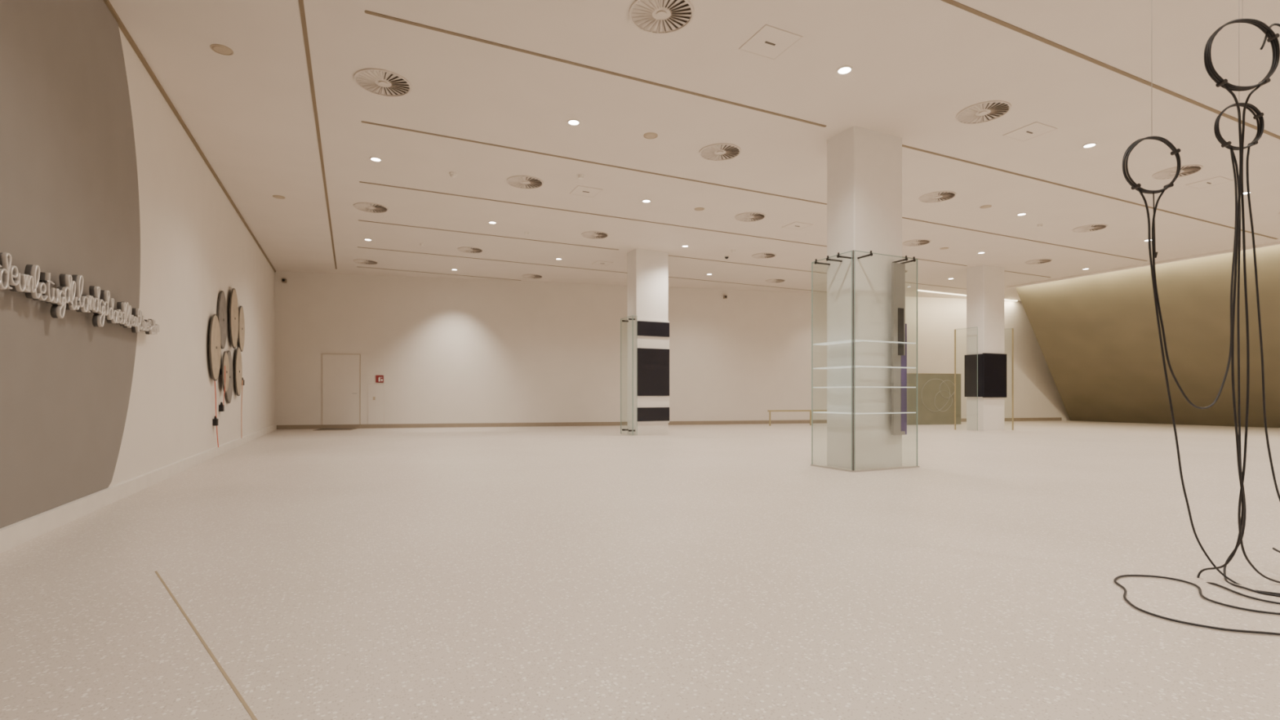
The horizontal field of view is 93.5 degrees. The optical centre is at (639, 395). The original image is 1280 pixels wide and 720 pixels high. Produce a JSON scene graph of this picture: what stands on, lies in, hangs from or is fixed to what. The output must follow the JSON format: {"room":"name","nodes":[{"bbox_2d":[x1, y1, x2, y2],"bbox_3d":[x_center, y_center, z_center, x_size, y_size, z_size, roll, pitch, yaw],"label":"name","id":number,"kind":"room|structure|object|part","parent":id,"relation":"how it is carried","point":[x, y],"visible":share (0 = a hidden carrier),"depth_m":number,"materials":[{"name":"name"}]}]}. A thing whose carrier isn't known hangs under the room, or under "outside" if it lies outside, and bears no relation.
{"room":"museum","nodes":[
{"label":"museum","id":0,"kind":"room"},
{"bbox_2d":[108,27,275,487],"bbox_3d":[-5.479,-1.315,6.527,0.150,4.630,24.500,0,0,-25],"label":"wall","id":1,"kind":"structure","parent":0,"point":[195,246],"depth_m":8.15,"materials":[{"name":"white paint"}]},
{"bbox_2d":[0,0,140,528],"bbox_3d":[-3.812,-1.366,3.223,0.011,4.448,7.120,0,0,-25],"label":"wall panel","id":2,"kind":"object","parent":1,"relation":"attached to","point":[69,202],"visible":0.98,"depth_m":4.69,"materials":[{"name":"beige paint"}]},
{"bbox_2d":[0,252,159,334],"bbox_3d":[-4.293,-0.757,4.365,0.102,0.398,5.190,0,0,-25],"label":"sign","id":3,"kind":"object","parent":2,"relation":"attached to","point":[35,283],"depth_m":4.62,"materials":[{"name":"silver metal"}]},
{"bbox_2d":[0,424,276,553],"bbox_3d":[-5.384,0.930,6.561,0.050,0.140,24.480,0,0,-25],"label":"baseboard","id":4,"kind":"structure","parent":1,"relation":"attached to","point":[11,535],"depth_m":5.27,"materials":[{"name":"white paint"}]},
{"bbox_2d":[103,0,275,271],"bbox_3d":[-5.391,-3.612,6.558,0.035,0.035,24.480,0,0,-25],"label":"trim","id":5,"kind":"structure","parent":1,"relation":"attached to","point":[121,25],"depth_m":7.48,"materials":[{"name":"brown metal"}]},
{"bbox_2d":[208,288,244,447],"bbox_3d":[-7.418,-0.565,10.889,0.105,2.851,3.320,0,0,-25],"label":"wall sculpture","id":6,"kind":"object","parent":1,"relation":"attached to","point":[218,327],"visible":1,"depth_m":10.49,"materials":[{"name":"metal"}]},
{"bbox_3d":[-6.929,0.309,9.842,0.028,1.103,0.185,0,0,-19],"label":"cord red","id":7,"kind":"part","parent":6,"relation":"part of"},
{"bbox_3d":[-7.099,-0.125,10.289,0.140,0.752,0.024,0,0,42],"label":"cord red","id":8,"kind":"part","parent":6,"relation":"part of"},
{"bbox_3d":[-7.932,0.280,12.005,0.038,1.160,0.016,0,0,-25],"label":"cord orange","id":9,"kind":"part","parent":6,"relation":"part of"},
{"bbox_2d":[522,274,542,278],"bbox_3d":[-3.281,-3.619,18.378,0.620,0.022,0.620,0,0,-29],"label":"air diffuser","id":10,"kind":"object","parent":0,"point":[528,276],"depth_m":18.34,"materials":[{"name":"white metal"}]},
{"bbox_2d":[0,420,1279,719],"bbox_3d":[8.155,1.050,13.030,30.060,0.100,24.500,0,0,-25],"label":"floor","id":11,"kind":"structure","parent":0,"point":[691,571],"depth_m":3.30,"materials":[{"name":"stone"}]},
{"bbox_2d":[155,570,257,719],"bbox_3d":[-1.182,0.999,1.851,0.010,0.002,4.434,0,0,-45],"label":"trim","id":12,"kind":"structure","parent":11,"relation":"on","point":[238,695],"depth_m":2.30,"materials":[{"name":"metal"}]},
{"bbox_2d":[315,427,356,430],"bbox_3d":[-8.818,0.992,17.482,1.000,0.017,0.830,0,0,-13],"label":"floor vent","id":13,"kind":"object","parent":11,"relation":"in","point":[346,428],"visible":1,"depth_m":17.48,"materials":[{"name":"metal"}]},
{"bbox_2d":[620,315,633,435],"bbox_3d":[-0.024,-0.480,15.234,0.706,2.940,0.732,0,0,-25],"label":"pane","id":14,"kind":"object","parent":11,"relation":"on","point":[629,316],"visible":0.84,"depth_m":14.89,"materials":[{"name":"clear glass"}]},
{"bbox_2d":[622,318,635,431],"bbox_3d":[-0.289,-0.500,15.107,0.165,2.804,0.444,0,0,-25],"label":"clamps","id":15,"kind":"object","parent":14,"relation":"attached to","point":[623,429],"visible":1,"depth_m":15.24,"materials":[{"name":"metal"}]},
{"bbox_2d":[627,248,668,435],"bbox_3d":[0.198,-1.315,15.345,0.910,4.630,0.530,0,0,-25],"label":"square column","id":16,"kind":"structure","parent":11,"relation":"on","point":[647,269],"depth_m":15.13,"materials":[{"name":"paint"}]},
{"bbox_2d":[635,319,669,423],"bbox_3d":[0.329,-0.590,15.072,0.910,2.580,0.074,0,0,-25],"label":"screens","id":17,"kind":"object","parent":16,"relation":"attached to","point":[652,336],"visible":1,"depth_m":15.02,"materials":[{"name":"paint"}]},
{"bbox_2d":[767,409,826,426],"bbox_3d":[5.631,0.745,19.928,3.000,0.510,0.062,0,0,-13],"label":"bench","id":18,"kind":"object","parent":11,"relation":"on","point":[769,411],"visible":0.59,"depth_m":19.79,"materials":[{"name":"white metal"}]},
{"bbox_2d":[826,125,902,469],"bbox_3d":[3.185,-1.315,8.549,0.910,4.630,0.530,0,0,-25],"label":"square column","id":19,"kind":"structure","parent":11,"relation":"on","point":[864,166],"depth_m":8.31,"materials":[{"name":"paint"}]},
{"bbox_2d":[810,249,919,472],"bbox_3d":[3.133,-0.450,8.419,1.235,2.900,0.831,0,0,-25],"label":"display case","id":20,"kind":"object","parent":11,"relation":"on","point":[899,342],"visible":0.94,"depth_m":8.28,"materials":[{"name":"clear glass"}]},
{"bbox_2d":[906,373,960,425],"bbox_3d":[9.589,0.133,20.353,2.900,1.735,0.063,0,0,-13],"label":"panel","id":21,"kind":"object","parent":11,"relation":"on","point":[935,391],"visible":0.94,"depth_m":20.41,"materials":[{"name":"gold"}]},
{"bbox_2d":[954,326,977,431],"bbox_3d":[9.262,-0.450,17.109,0.030,2.900,0.710,0,0,-25],"label":"frame","id":22,"kind":"object","parent":11,"relation":"on","point":[977,326],"visible":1,"depth_m":17.40,"materials":[{"name":"gold metal"}]},
{"bbox_2d":[966,265,1004,431],"bbox_3d":[9.881,-1.315,17.227,0.910,4.630,0.530,0,0,-25],"label":"square column","id":23,"kind":"structure","parent":11,"relation":"on","point":[984,283],"depth_m":17.00,"materials":[{"name":"paint"}]},
{"bbox_2d":[964,352,1006,397],"bbox_3d":[9.874,-0.550,17.207,0.980,1.240,0.600,0,0,-25],"label":"screen","id":24,"kind":"object","parent":23,"relation":"attached to","point":[992,367],"visible":1,"depth_m":16.96,"materials":[{"name":"metal"}]},
{"bbox_3d":[9.993,-0.550,16.958,0.980,1.240,0.049,0,0,-25],"label":"frame","id":25,"kind":"part","parent":24,"relation":"part of","materials":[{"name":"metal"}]},
{"bbox_2d":[1004,328,1013,430],"bbox_3d":[10.432,-0.450,17.490,0.030,2.900,0.830,0,0,-25],"label":"frame","id":26,"kind":"object","parent":11,"relation":"on","point":[1010,328],"visible":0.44,"depth_m":17.12,"materials":[{"name":"gold metal"}]},
{"bbox_2d":[275,271,1070,425],"bbox_3d":[4.342,-1.315,21.023,31.192,4.630,0.146,0,0,-13],"label":"wall","id":27,"kind":"structure","parent":0,"point":[446,350],"depth_m":19.41,"materials":[{"name":"white paint"}]},
{"bbox_2d":[321,353,360,424],"bbox_3d":[-8.922,-0.117,17.971,1.060,2.235,0.069,0,0,-12],"label":"door","id":28,"kind":"structure","parent":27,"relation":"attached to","point":[340,372],"depth_m":17.99,"materials":[{"name":"white paint"}]},
{"bbox_2d":[321,424,359,428],"bbox_3d":[-8.920,0.945,17.964,1.070,0.110,0.026,0,0,-12],"label":"kick plate","id":29,"kind":"object","parent":28,"relation":"attached to","point":[344,426],"visible":0.79,"depth_m":17.96,"materials":[{"name":"metal"}]},
{"bbox_2d":[368,383,384,424],"bbox_3d":[-7.978,0.265,18.206,0.462,1.230,0.019,0,0,-13],"label":"access panel","id":30,"kind":"object","parent":27,"relation":"attached to","point":[375,391],"visible":1,"depth_m":18.21,"materials":[{"name":"white paint"}]},
{"bbox_2d":[375,375,383,382],"bbox_3d":[-7.880,-0.490,18.226,0.220,0.220,0.023,0,0,-12],"label":"fire extinguisher sign","id":31,"kind":"object","parent":27,"relation":"attached to","point":[379,379],"visible":1,"depth_m":18.22,"materials":[{"name":"red plastic"}]},
{"bbox_2d":[276,417,1062,429],"bbox_3d":[2.953,0.940,20.626,27.829,0.120,0.029,0,0,-13],"label":"baseboard","id":32,"kind":"structure","parent":27,"relation":"attached to","point":[806,421],"depth_m":19.39,"materials":[{"name":"brown wood"}]},
{"bbox_2d":[108,0,1279,301],"bbox_3d":[8.155,-3.705,13.030,30.060,0.150,24.500,0,0,-25],"label":"ceiling","id":33,"kind":"structure","parent":0,"point":[916,64],"depth_m":8.13,"materials":[{"name":"paint"}]},
{"bbox_2d":[209,44,233,55],"bbox_3d":[-4.391,-3.624,6.326,0.204,0.012,0.204,0,0,-26],"label":"ceiling speaker","id":34,"kind":"object","parent":33,"relation":"attached to","point":[218,48],"depth_m":6.31},
{"bbox_2d":[272,195,285,199],"bbox_3d":[-6.612,-3.624,11.028,0.204,0.012,0.204,0,0,-26],"label":"ceiling speaker","id":35,"kind":"object","parent":33,"relation":"attached to","point":[279,197],"depth_m":11.01},
{"bbox_2d":[298,0,337,269],"bbox_3d":[-3.918,-3.627,7.216,0.040,0.006,22.400,0,0,-25],"label":"trim","id":36,"kind":"structure","parent":33,"relation":"attached to","point":[300,2],"depth_m":7.44,"materials":[{"name":"brown metal"}]},
{"bbox_2d":[353,258,377,264],"bbox_3d":[-7.460,-3.619,16.384,0.620,0.022,0.620,0,0,26],"label":"air diffuser","id":37,"kind":"object","parent":33,"relation":"in","point":[362,261],"depth_m":16.35,"materials":[{"name":"white metal"}]},
{"bbox_2d":[353,202,388,213],"bbox_3d":[-5.200,-3.619,11.646,0.620,0.022,0.620,0,0,-30],"label":"air diffuser","id":38,"kind":"object","parent":33,"relation":"in","point":[371,207],"depth_m":11.62,"materials":[{"name":"white metal"}]},
{"bbox_2d":[369,156,382,161],"bbox_3d":[-4.059,-3.624,9.254,0.170,0.012,0.170,0,0,-25],"label":"recessed light","id":39,"kind":"object","parent":33,"relation":"in","point":[372,158],"visible":1,"depth_m":9.25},
{"bbox_2d":[353,68,411,97],"bbox_3d":[-2.983,-3.619,6.997,0.620,0.022,0.620,0,0,28],"label":"air diffuser","id":40,"kind":"object","parent":33,"relation":"in","point":[383,82],"depth_m":6.98,"materials":[{"name":"white metal"}]},
{"bbox_2d":[356,266,520,280],"bbox_3d":[-5.880,-3.627,18.025,4.706,0.006,0.044,0,0,-25],"label":"trim","id":41,"kind":"structure","parent":33,"relation":"attached to","point":[357,266],"depth_m":17.95,"materials":[{"name":"brown metal"}]},
{"bbox_2d":[448,171,457,177],"bbox_3d":[-3.055,-3.590,9.844,0.120,0.080,0.120,0,0,-25],"label":"dome security camera","id":42,"kind":"object","parent":33,"relation":"attached to","point":[452,174],"visible":1,"depth_m":9.81,"materials":[{"name":"white plastic"}]},
{"bbox_2d":[457,246,483,253],"bbox_3d":[-4.238,-3.619,15.041,0.620,0.022,0.620,0,0,-28],"label":"air diffuser","id":43,"kind":"object","parent":33,"relation":"in","point":[464,249],"depth_m":15.02,"materials":[{"name":"white metal"}]},
{"bbox_2d":[506,175,543,189],"bbox_3d":[-1.956,-3.619,10.257,0.620,0.022,0.620,0,0,25],"label":"air diffuser","id":44,"kind":"object","parent":33,"relation":"in","point":[526,182],"depth_m":10.23,"materials":[{"name":"white metal"}]},
{"bbox_2d":[567,119,580,125],"bbox_3d":[-0.880,-3.624,8.001,0.170,0.012,0.170,0,0,-25],"label":"recessed light","id":45,"kind":"object","parent":33,"relation":"in","point":[571,122],"visible":1,"depth_m":7.99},
{"bbox_2d":[577,173,584,179],"bbox_3d":[-0.978,-3.605,9.948,0.124,0.050,0.124,0,0,-25],"label":"smoke detector","id":46,"kind":"object","parent":33,"relation":"attached to","point":[580,176],"visible":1,"depth_m":9.91,"materials":[{"name":"white plastic"}]},
{"bbox_2d":[569,185,602,197],"bbox_3d":[-0.963,-3.623,10.731,0.460,0.014,0.460,0,0,-26],"label":"access hatch","id":47,"kind":"object","parent":33,"relation":"in","point":[580,190],"depth_m":10.71,"materials":[{"name":"white paint"}]},
{"bbox_2d":[357,246,826,292],"bbox_3d":[0.085,-3.627,18.100,15.538,0.006,0.044,0,0,-25],"label":"trim","id":48,"kind":"structure","parent":33,"relation":"attached to","point":[357,246],"depth_m":16.88,"materials":[{"name":"brown metal"}]},
{"bbox_2d":[581,231,608,239],"bbox_3d":[-1.021,-3.619,13.639,0.620,0.022,0.620,0,0,9],"label":"air diffuser","id":49,"kind":"object","parent":33,"relation":"in","point":[590,234],"depth_m":13.62,"materials":[{"name":"white metal"}]},
{"bbox_2d":[591,260,613,266],"bbox_3d":[-1.034,-3.623,16.569,0.460,0.014,0.460,0,0,-26],"label":"access hatch","id":50,"kind":"object","parent":33,"relation":"in","point":[599,263],"depth_m":16.55,"materials":[{"name":"white paint"}]},
{"bbox_2d":[641,199,650,202],"bbox_3d":[0.120,-3.624,11.247,0.170,0.012,0.170,0,0,-25],"label":"recessed light","id":51,"kind":"object","parent":33,"relation":"in","point":[643,200],"visible":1,"depth_m":11.24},
{"bbox_2d":[643,132,657,138],"bbox_3d":[0.148,-3.624,8.424,0.204,0.012,0.204,0,0,-26],"label":"ceiling speaker","id":52,"kind":"object","parent":33,"relation":"in","point":[650,135],"depth_m":8.41},
{"bbox_2d":[629,0,693,34],"bbox_3d":[0.205,-3.619,5.726,0.620,0.022,0.620,0,0,12],"label":"air diffuser","id":53,"kind":"object","parent":33,"relation":"in","point":[651,16],"depth_m":5.74,"materials":[{"name":"white metal"}]},
{"bbox_2d":[358,220,966,289],"bbox_3d":[2.859,-3.627,16.653,19.300,0.006,0.044,0,0,-25],"label":"trim","id":54,"kind":"structure","parent":33,"relation":"attached to","point":[358,220],"depth_m":14.49,"materials":[{"name":"brown metal"}]},
{"bbox_2d":[359,181,1050,277],"bbox_3d":[3.935,-3.627,14.397,19.300,0.006,0.044,0,0,-25],"label":"trim","id":55,"kind":"structure","parent":33,"relation":"attached to","point":[359,181],"depth_m":12.19,"materials":[{"name":"brown metal"}]},
{"bbox_2d":[699,143,741,160],"bbox_3d":[1.196,-3.619,8.991,0.620,0.022,0.620,0,0,18],"label":"air diffuser","id":56,"kind":"object","parent":33,"relation":"in","point":[716,152],"depth_m":8.96,"materials":[{"name":"white metal"}]},
{"bbox_2d":[734,212,765,222],"bbox_3d":[2.241,-3.619,12.259,0.620,0.022,0.620,0,0,-41],"label":"air diffuser","id":57,"kind":"object","parent":33,"relation":"attached to","point":[748,216],"depth_m":12.24,"materials":[{"name":"white metal"}]},
{"bbox_2d":[360,120,1147,261],"bbox_3d":[5.012,-3.627,12.140,19.300,0.006,0.044,0,0,-25],"label":"trim","id":58,"kind":"structure","parent":33,"relation":"attached to","point":[363,122],"depth_m":9.88,"materials":[{"name":"brown metal"}]},
{"bbox_2d":[751,253,776,258],"bbox_3d":[3.221,-3.619,15.662,0.620,0.022,0.620,0,0,9],"label":"air diffuser","id":59,"kind":"object","parent":33,"relation":"attached to","point":[759,255],"depth_m":15.64,"materials":[{"name":"white metal"}]},
{"bbox_2d":[738,24,802,59],"bbox_3d":[1.341,-3.623,6.201,0.460,0.014,0.460,0,0,-26],"label":"access hatch","id":60,"kind":"object","parent":33,"relation":"in","point":[770,42],"depth_m":6.18,"materials":[{"name":"white paint"}]},
{"bbox_2d":[764,279,785,283],"bbox_3d":[4.291,-3.619,19.109,0.620,0.022,0.620,0,0,-33],"label":"air diffuser","id":61,"kind":"object","parent":33,"relation":"attached to","point":[771,281],"depth_m":19.12,"materials":[{"name":"white metal"}]},
{"bbox_2d":[782,222,812,230],"bbox_3d":[3.371,-3.623,12.909,0.460,0.014,0.460,0,0,-26],"label":"access hatch","id":62,"kind":"object","parent":33,"relation":"attached to","point":[795,225],"depth_m":12.88,"materials":[{"name":"white paint"}]},
{"bbox_2d":[364,10,1278,239],"bbox_3d":[6.105,-3.627,9.848,19.300,0.006,0.044,0,0,-25],"label":"trim","id":63,"kind":"structure","parent":33,"relation":"attached to","point":[369,12],"depth_m":7.24,"materials":[{"name":"brown metal"}]},
{"bbox_2d":[836,65,852,75],"bbox_3d":[2.281,-3.624,6.716,0.170,0.012,0.170,0,0,-25],"label":"recessed light","id":64,"kind":"object","parent":33,"relation":"in","point":[845,69],"visible":1,"depth_m":6.71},
{"bbox_2d":[902,239,930,246],"bbox_3d":[6.573,-3.619,14.325,0.620,0.022,0.620,0,0,12],"label":"air diffuser","id":65,"kind":"object","parent":33,"relation":"attached to","point":[915,242],"depth_m":14.29,"materials":[{"name":"white metal"}]},
{"bbox_2d":[918,191,956,202],"bbox_3d":[5.438,-3.619,11.014,0.620,0.022,0.620,0,0,34],"label":"air diffuser","id":66,"kind":"object","parent":33,"relation":"in","point":[940,196],"depth_m":10.99,"materials":[{"name":"white metal"}]},
{"bbox_2d":[917,289,1017,301],"bbox_3d":[12.024,-3.615,21.944,5.400,0.029,0.060,0,0,-25],"label":"recessed light","id":67,"kind":"object","parent":33,"relation":"in","point":[917,290],"visible":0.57,"depth_m":21.43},
{"bbox_2d":[955,100,1011,124],"bbox_3d":[4.402,-3.619,7.728,0.620,0.022,0.620,0,0,-45],"label":"air diffuser","id":68,"kind":"object","parent":33,"relation":"in","point":[987,111],"depth_m":7.70,"materials":[{"name":"white metal"}]},
{"bbox_2d":[1016,213,1026,215],"bbox_3d":[7.649,-3.624,12.069,0.170,0.012,0.170,0,0,-25],"label":"recessed light","id":69,"kind":"object","parent":33,"relation":"in","point":[1019,214],"visible":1,"depth_m":12.06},
{"bbox_2d":[1002,121,1057,142],"bbox_3d":[5.370,-3.623,8.300,0.460,0.014,0.460,0,0,-26],"label":"access hatch","id":70,"kind":"object","parent":33,"relation":"in","point":[1033,130],"depth_m":8.29,"materials":[{"name":"white paint"}]},
{"bbox_2d":[1024,258,1052,264],"bbox_3d":[10.815,-3.619,16.349,0.620,0.022,0.620,0,0,10],"label":"air diffuser","id":71,"kind":"object","parent":33,"relation":"attached to","point":[1041,260],"depth_m":16.31,"materials":[{"name":"white metal"}]},
{"bbox_2d":[1082,142,1097,148],"bbox_3d":[6.523,-3.624,8.740,0.170,0.012,0.170,0,0,-25],"label":"recessed light","id":72,"kind":"object","parent":33,"relation":"in","point":[1089,144],"visible":1,"depth_m":8.74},
{"bbox_2d":[1072,223,1107,232],"bbox_3d":[9.770,-3.619,13.081,0.620,0.022,0.620,0,0,27],"label":"air diffuser","id":73,"kind":"object","parent":33,"relation":"attached to","point":[1090,228],"depth_m":13.05,"materials":[{"name":"white metal"}]},
{"bbox_2d":[940,0,1279,139],"bbox_3d":[7.173,-3.627,7.609,19.300,0.006,0.044,0,0,-25],"label":"trim","id":74,"kind":"structure","parent":33,"relation":"attached to","point":[953,2],"depth_m":6.50,"materials":[{"name":"brown metal"}]},
{"bbox_2d":[1006,240,1279,288],"bbox_3d":[15.990,-3.605,12.585,0.260,0.050,16.850,0,0,-25],"label":"trim","id":75,"kind":"structure","parent":33,"relation":"attached to","point":[1274,242],"depth_m":16.59,"materials":[{"name":"paint"}]},
{"bbox_2d":[1151,164,1203,179],"bbox_3d":[8.734,-3.619,9.794,0.620,0.022,0.620,0,0,27],"label":"air diffuser","id":76,"kind":"object","parent":33,"relation":"in","point":[1186,170],"depth_m":9.78,"materials":[{"name":"white metal"}]},
{"bbox_2d":[1113,0,1279,635],"bbox_3d":[3.079,-1.305,3.171,1.794,4.649,0.795,0,0,-41],"label":"ring sculpture","id":77,"kind":"object","parent":33,"relation":"hanging from","point":[1269,33],"visible":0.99,"depth_m":3.28,"materials":[{"name":"metal"}]},
{"bbox_2d":[1185,176,1233,189],"bbox_3d":[9.719,-3.623,10.286,0.460,0.014,0.460,0,0,-26],"label":"access hatch","id":78,"kind":"object","parent":33,"relation":"in","point":[1219,180],"depth_m":10.26,"materials":[{"name":"white paint"}]},
{"bbox_2d":[693,207,704,210],"bbox_3d":[1.158,-3.624,11.742,0.204,0.012,0.204,0,0,-26],"label":"ceiling speaker","id":79,"kind":"object","parent":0,"point":[697,208],"depth_m":11.73},
{"bbox_2d":[979,204,991,208],"bbox_3d":[6.657,-3.624,11.595,0.204,0.012,0.204,0,0,-26],"label":"ceiling speaker","id":80,"kind":"object","parent":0,"point":[985,206],"depth_m":11.58},
{"bbox_2d":[1015,244,1279,427],"bbox_3d":[18.616,-1.315,14.453,5.650,4.630,18.040,0,0,-25],"label":"wall","id":81,"kind":"structure","parent":0,"point":[1097,335],"depth_m":18.66,"materials":[{"name":"paint"}]}
]}

